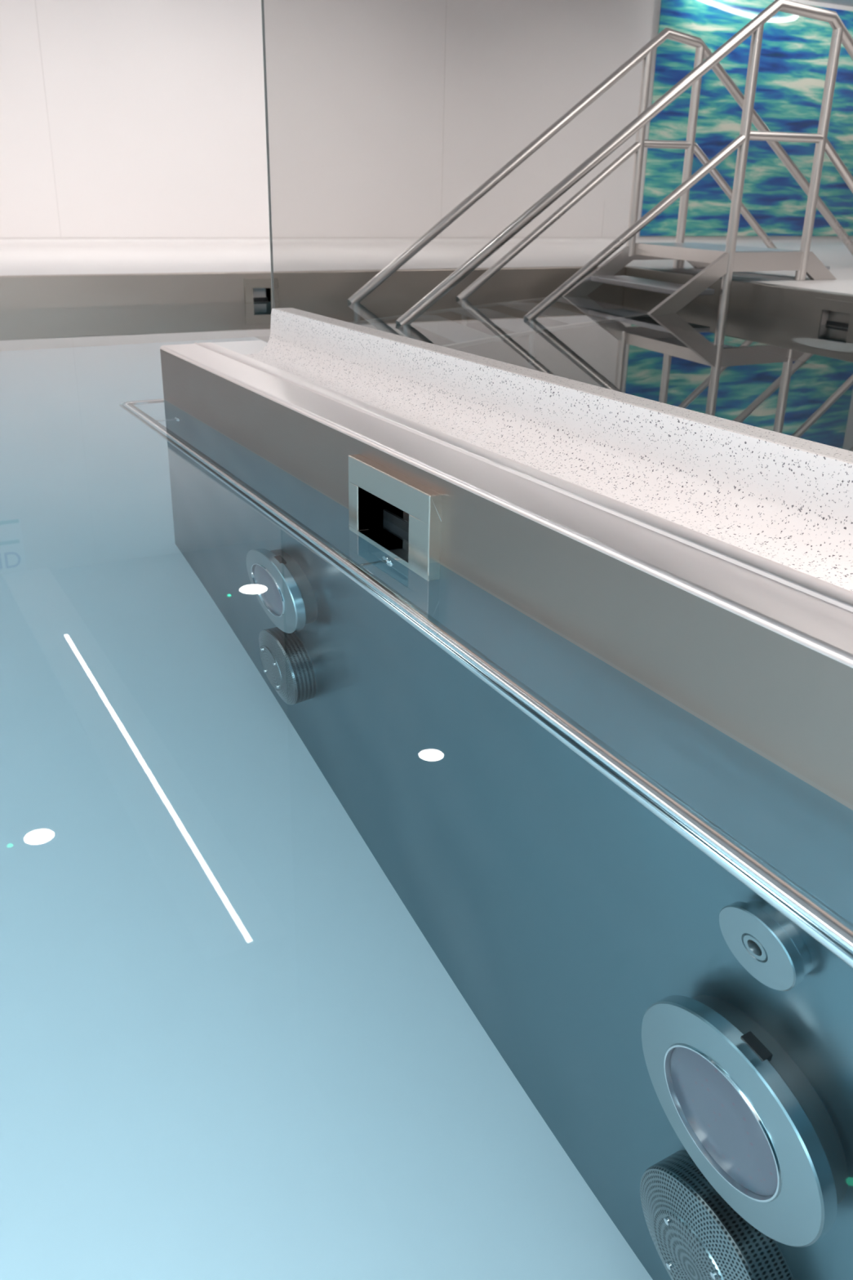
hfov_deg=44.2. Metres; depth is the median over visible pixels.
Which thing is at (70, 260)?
floor
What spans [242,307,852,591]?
ledge
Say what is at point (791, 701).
wall
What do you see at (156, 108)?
wall
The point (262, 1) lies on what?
glass wall
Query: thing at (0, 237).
trim
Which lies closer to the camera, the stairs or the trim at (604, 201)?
the stairs
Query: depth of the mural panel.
11.59 m
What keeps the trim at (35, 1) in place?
attached to the wall at (156, 108)
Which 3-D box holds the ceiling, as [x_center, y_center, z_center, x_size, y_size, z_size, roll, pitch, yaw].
[1.890,-4.103,4.369,15.872,0.186,11.532,-11,26,-27]
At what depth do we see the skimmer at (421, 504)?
1.97 m
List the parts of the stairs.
rail, rail, post, rail, leg, post, landing plate, rail, post, rail, leg, post, rail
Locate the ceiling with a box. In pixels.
[807,0,852,6]
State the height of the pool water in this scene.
1.532 m
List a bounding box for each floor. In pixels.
[0,242,852,297]
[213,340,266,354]
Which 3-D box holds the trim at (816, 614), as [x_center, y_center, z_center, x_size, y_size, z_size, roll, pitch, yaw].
[0.316,-0.221,1.709,0.344,0.017,4.140,-11,26,-27]
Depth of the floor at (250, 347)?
3.30 m
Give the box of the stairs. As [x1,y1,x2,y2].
[346,0,852,324]
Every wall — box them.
[0,0,852,236]
[0,265,628,309]
[160,349,852,804]
[261,0,275,308]
[624,266,852,324]
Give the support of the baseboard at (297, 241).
attached to the wall at (156, 108)
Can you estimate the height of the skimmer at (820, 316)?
0.257 m
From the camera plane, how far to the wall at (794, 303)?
6.21 m
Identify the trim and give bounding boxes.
[0,236,852,238]
[35,0,61,236]
[160,342,852,667]
[440,3,446,236]
[601,200,604,236]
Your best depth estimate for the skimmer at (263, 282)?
6.29 m
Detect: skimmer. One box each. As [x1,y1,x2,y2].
[243,277,279,302]
[348,453,441,563]
[811,297,852,329]
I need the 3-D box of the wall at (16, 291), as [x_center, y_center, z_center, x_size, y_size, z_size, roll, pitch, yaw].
[-1.986,-1.229,6.156,7.868,1.722,0.087,-11,26,-27]
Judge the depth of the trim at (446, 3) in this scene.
9.90 m
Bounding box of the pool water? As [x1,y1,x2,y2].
[0,290,852,1279]
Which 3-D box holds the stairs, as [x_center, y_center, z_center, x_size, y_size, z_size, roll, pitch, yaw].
[1.557,-2.270,6.788,5.083,3.118,1.174,-11,26,-27]
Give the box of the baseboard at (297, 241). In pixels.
[0,237,852,246]
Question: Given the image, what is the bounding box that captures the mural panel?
[639,0,852,235]

